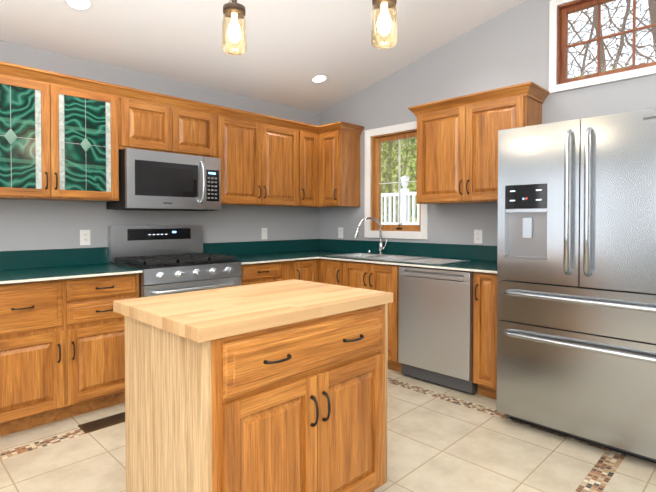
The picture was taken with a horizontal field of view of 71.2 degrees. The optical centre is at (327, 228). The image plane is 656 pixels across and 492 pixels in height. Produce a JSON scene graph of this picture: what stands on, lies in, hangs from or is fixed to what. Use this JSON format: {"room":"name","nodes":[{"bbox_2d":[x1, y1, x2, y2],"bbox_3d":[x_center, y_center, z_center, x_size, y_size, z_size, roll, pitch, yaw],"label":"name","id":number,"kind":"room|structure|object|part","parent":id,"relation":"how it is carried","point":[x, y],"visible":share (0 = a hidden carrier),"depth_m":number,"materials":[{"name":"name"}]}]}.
{"room":"kitchen","nodes":[
{"label":"kitchen","id":0,"kind":"room"},
{"bbox_2d":[0,40,318,263],"bbox_3d":[-2.617,-0.040,2.685,0.150,2.450,7.300,1,1,45],"label":"wall","id":1,"kind":"structure","parent":0,"point":[35,224],"depth_m":3.61,"materials":[{"name":"grey paint"}]},
{"bbox_2d":[0,69,63,200],"bbox_3d":[-2.035,-0.567,2.926,0.316,0.753,0.485,1,1,45],"label":"upper cabinet","id":2,"kind":"object","parent":1,"relation":"attached to","point":[31,108],"depth_m":2.88,"materials":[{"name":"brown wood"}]},
{"bbox_2d":[80,230,89,244],"bbox_3d":[-1.799,0.069,3.396,0.008,0.114,0.070,1,1,45],"label":"electrical outlet","id":3,"kind":"object","parent":1,"relation":"attached to","point":[84,237],"visible":1,"depth_m":3.39,"materials":[{"name":"white plastic"}]},
{"bbox_2d":[60,81,123,201],"bbox_3d":[-1.764,-0.572,3.199,0.316,0.753,0.485,1,1,45],"label":"upper cabinet","id":4,"kind":"object","parent":1,"relation":"attached to","point":[64,137],"depth_m":3.13,"materials":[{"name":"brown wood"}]},
{"bbox_2d":[124,93,183,153],"bbox_3d":[-1.434,-0.762,3.529,0.316,0.383,0.453,1,1,45],"label":"upper cabinet","id":5,"kind":"object","parent":1,"relation":"attached to","point":[150,124],"depth_m":3.42,"materials":[{"name":"brown wood"}]},
{"bbox_2d":[106,148,220,210],"bbox_3d":[-1.266,-0.356,3.606,0.453,0.427,0.758,1,1,45],"label":"microwave","id":6,"kind":"object","parent":5,"relation":"attached to","point":[156,180],"visible":0.98,"depth_m":3.43,"materials":[{"name":"silver metal"}]},
{"bbox_3d":[-0.987,-0.363,3.608,0.061,0.343,0.022,1,1,45],"label":"handle","id":7,"kind":"part","parent":6,"relation":"part of","materials":[{"name":"silver metal"}]},
{"bbox_2d":[180,105,219,157],"bbox_3d":[-1.195,-0.766,3.769,0.316,0.383,0.452,1,1,45],"label":"upper cabinet","id":8,"kind":"object","parent":1,"relation":"attached to","point":[200,128],"depth_m":3.71,"materials":[{"name":"brown wood"}]},
{"bbox_2d":[220,113,291,206],"bbox_3d":[-0.693,-0.590,4.277,0.316,0.753,0.973,1,1,45],"label":"upper cabinet","id":9,"kind":"object","parent":1,"relation":"attached to","point":[256,155],"depth_m":4.10,"materials":[{"name":"brown wood"}]},
{"bbox_2d":[261,228,266,238],"bbox_3d":[-0.633,0.054,4.570,0.008,0.114,0.070,1,1,45],"label":"electrical outlet","id":10,"kind":"object","parent":1,"relation":"attached to","point":[264,232],"visible":1,"depth_m":4.57,"materials":[{"name":"white plastic"}]},
{"bbox_2d":[292,125,319,207],"bbox_3d":[-0.294,-0.596,4.631,0.383,0.753,0.350,1,1,45],"label":"upper cabinet","id":11,"kind":"object","parent":1,"relation":"attached to","point":[305,139],"depth_m":4.53,"materials":[{"name":"brown wood"}]},
{"bbox_2d":[0,0,524,112],"bbox_3d":[-0.258,-1.964,0.309,6.800,1.602,7.300,1,1,45],"label":"ceiling","id":12,"kind":"structure","parent":0,"point":[293,47],"depth_m":3.47,"materials":[{"name":"white paint"}]},
{"bbox_2d":[63,0,93,10],"bbox_3d":[-1.513,-1.372,2.780,0.166,0.036,0.170,1,1,45],"label":"recessed light","id":13,"kind":"object","parent":12,"relation":"in","point":[82,5],"visible":1,"depth_m":2.80,"materials":[{"name":"white paint"}]},
{"bbox_2d":[222,0,245,54],"bbox_3d":[-0.401,-1.204,1.941,0.118,0.912,0.110,1,1,45],"label":"pendant light","id":14,"kind":"object","parent":12,"relation":"hanging from","point":[234,10],"visible":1,"depth_m":1.94,"materials":[{"name":"clear glass"}]},
{"bbox_2d":[310,74,327,82],"bbox_3d":[-0.081,-1.391,4.257,0.166,0.036,0.170,1,1,45],"label":"recessed light","id":15,"kind":"object","parent":12,"relation":"in","point":[318,78],"visible":1,"depth_m":4.25,"materials":[{"name":"white paint"}]},
{"bbox_2d":[371,0,396,48],"bbox_3d":[0.215,-1.243,1.765,0.118,1.073,0.110,1,1,45],"label":"pendant light","id":16,"kind":"object","parent":12,"relation":"hanging from","point":[384,24],"visible":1,"depth_m":1.77,"materials":[{"name":"clear glass"}]},
{"bbox_2d":[0,369,655,491],"bbox_3d":[-0.258,1.274,0.363,6.800,0.100,7.300,1,1,45],"label":"floor","id":17,"kind":"structure","parent":0,"point":[440,438],"depth_m":2.40,"materials":[{"name":"tile"}]},
{"bbox_2d":[0,273,138,435],"bbox_3d":[-1.812,0.743,2.959,0.618,0.876,0.953,1,1,45],"label":"base cabinet","id":18,"kind":"object","parent":17,"relation":"on","point":[62,348],"visible":0.85,"depth_m":2.73,"materials":[{"name":"brown wood"}]},
{"bbox_2d":[0,239,315,283],"bbox_3d":[-1.137,0.215,3.599,0.660,0.146,3.616,1,1,45],"label":"countertop","id":19,"kind":"structure","parent":18,"relation":"on","point":[20,266],"depth_m":3.30,"materials":[{"name":"green laminate"}]},
{"bbox_2d":[78,412,124,432],"bbox_3d":[-1.338,1.181,2.806,0.142,0.004,0.315,1,1,45],"label":"floor vent","id":20,"kind":"object","parent":17,"relation":"in","point":[101,423],"visible":0.94,"depth_m":2.77,"materials":[{"name":"brown metal"}]},
{"bbox_2d":[108,225,241,297],"bbox_3d":[-1.153,0.576,3.525,0.697,1.190,0.772,1,1,45],"label":"range","id":21,"kind":"object","parent":17,"relation":"on","point":[169,259],"visible":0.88,"depth_m":3.48,"materials":[{"name":"silver metal"}]},
{"bbox_2d":[113,279,392,491],"bbox_3d":[-0.265,0.740,1.884,0.692,0.917,0.934,1,1,45],"label":"kitchen island","id":22,"kind":"object","parent":17,"relation":"on","point":[278,386],"visible":1,"depth_m":1.61,"materials":[{"name":"brown wood"}]},
{"bbox_2d":[241,261,288,284],"bbox_3d":[-0.744,0.725,4.035,0.617,0.876,0.511,1,1,45],"label":"base cabinet","id":23,"kind":"object","parent":17,"relation":"on","point":[256,273],"depth_m":3.81,"materials":[{"name":"brown wood"}]},
{"bbox_2d":[289,259,312,281],"bbox_3d":[-0.444,0.720,4.337,0.617,0.876,0.341,1,1,45],"label":"base cabinet","id":24,"kind":"object","parent":17,"relation":"on","point":[298,269],"depth_m":4.11,"materials":[{"name":"brown wood"}]},
{"bbox_2d":[313,259,368,282],"bbox_3d":[-0.090,0.715,4.636,0.697,0.876,0.682,1,1,45],"label":"base cabinet","id":25,"kind":"object","parent":17,"relation":"on","point":[321,267],"depth_m":4.10,"materials":[{"name":"brown wood"}]},
{"bbox_2d":[316,239,497,273],"bbox_3d":[0.539,0.208,4.007,2.402,0.146,0.676,1,1,45],"label":"countertop","id":26,"kind":"structure","parent":25,"relation":"on","point":[483,258],"depth_m":4.01,"materials":[{"name":"green laminate"}]},
{"bbox_2d":[353,217,386,253],"bbox_3d":[0.400,0.073,4.377,0.238,0.361,0.278,1,1,45],"label":"faucet","id":27,"kind":"object","parent":26,"relation":"on","point":[381,248],"visible":0.96,"depth_m":4.40,"materials":[{"name":"silver metal"}]},
{"bbox_2d":[325,253,470,264],"bbox_3d":[0.568,0.350,3.975,1.200,0.195,0.500,1,1,45],"label":"sink","id":28,"kind":"object","parent":26,"relation":"in","point":[413,259],"visible":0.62,"depth_m":4.01,"materials":[{"name":"silver metal"}]},
{"bbox_2d":[325,271,400,371],"bbox_3d":[0.478,0.812,4.119,0.841,0.700,0.617,1,1,45],"label":"base cabinet","id":29,"kind":"object","parent":17,"relation":"on","point":[376,276],"depth_m":3.71,"materials":[{"name":"brown wood"}]},
{"bbox_2d":[398,266,477,394],"bbox_3d":[0.984,0.734,3.596,0.602,0.872,0.627,1,1,45],"label":"dishwasher","id":30,"kind":"object","parent":17,"relation":"on","point":[435,325],"visible":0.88,"depth_m":3.35,"materials":[{"name":"grey metal"}]},
{"bbox_2d":[473,272,500,398],"bbox_3d":[1.300,0.738,3.277,0.286,0.875,0.652,1,1,45],"label":"base cabinet","id":31,"kind":"object","parent":17,"relation":"on","point":[485,319],"visible":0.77,"depth_m":3.11,"materials":[{"name":"brown wood"}]},
{"bbox_2d":[496,108,655,462],"bbox_3d":[1.623,0.299,2.735,0.900,1.772,0.938,1,1,45],"label":"refrigerator","id":32,"kind":"object","parent":17,"relation":"on","point":[576,304],"visible":1,"depth_m":2.44,"materials":[{"name":"grey metal"}]},
{"bbox_2d":[319,0,655,245],"bbox_3d":[2.262,-0.768,2.866,6.800,3.900,0.150,1,1,45],"label":"wall","id":33,"kind":"structure","parent":0,"point":[509,47],"depth_m":3.81,"materials":[{"name":"grey paint"}]},
{"bbox_2d":[338,227,342,237],"bbox_3d":[0.135,0.049,4.880,0.070,0.114,0.008,1,1,45],"label":"electrical outlet","id":34,"kind":"object","parent":33,"relation":"attached to","point":[340,232],"visible":1,"depth_m":4.88,"materials":[{"name":"white plastic"}]},
{"bbox_2d":[320,125,360,207],"bbox_3d":[0.087,-0.596,4.649,0.305,0.753,0.384,1,1,45],"label":"upper cabinet","id":35,"kind":"object","parent":33,"relation":"attached to","point":[339,148],"depth_m":4.55,"materials":[{"name":"brown wood"}]},
{"bbox_2d":[364,121,427,239],"bbox_3d":[0.682,-0.443,4.417,0.736,1.078,0.164,1,1,45],"label":"window","id":36,"kind":"structure","parent":33,"relation":"in","point":[373,188],"depth_m":4.52,"materials":[{"name":"white paint"}]},
{"bbox_2d":[474,230,481,243],"bbox_3d":[1.239,0.069,3.783,0.070,0.114,0.008,1,1,45],"label":"electrical outlet","id":37,"kind":"object","parent":33,"relation":"attached to","point":[478,236],"visible":1,"depth_m":3.78,"materials":[{"name":"white plastic"}]},
{"bbox_2d":[408,81,549,204],"bbox_3d":[1.152,-0.606,3.613,1.015,0.808,0.352,1,1,45],"label":"upper cabinet","id":38,"kind":"object","parent":33,"relation":"attached to","point":[457,150],"visible":0.85,"depth_m":3.50,"materials":[{"name":"brown wood"}]},
{"bbox_2d":[549,0,655,93],"bbox_3d":[2.186,-1.321,2.908,1.440,0.675,0.164,1,1,45],"label":"window","id":39,"kind":"structure","parent":33,"relation":"in","point":[559,80],"depth_m":3.27,"materials":[{"name":"white paint"}]},
{"label":"outside","id":40,"kind":"structure","parent":0,"visible":0},
{"bbox_2d":[381,176,419,224],"bbox_3d":[0.877,0.169,6.993,2.540,1.890,0.140,1,1,45],"label":"deck railing","id":41,"kind":"object","parent":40,"point":[405,193],"depth_m":6.71,"materials":[{"name":"white paint"}]},
{"bbox_2d":[381,65,631,221],"bbox_3d":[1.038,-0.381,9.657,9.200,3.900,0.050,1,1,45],"label":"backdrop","id":42,"kind":"structure","parent":40,"point":[410,157],"depth_m":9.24,"materials":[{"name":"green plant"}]},
{"bbox_2d":[568,0,655,77],"bbox_3d":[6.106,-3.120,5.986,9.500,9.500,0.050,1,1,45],"label":"window pane","id":43,"kind":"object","parent":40,"point":[612,13],"depth_m":7.44,"materials":[{"name":"clear glass"}]}
]}

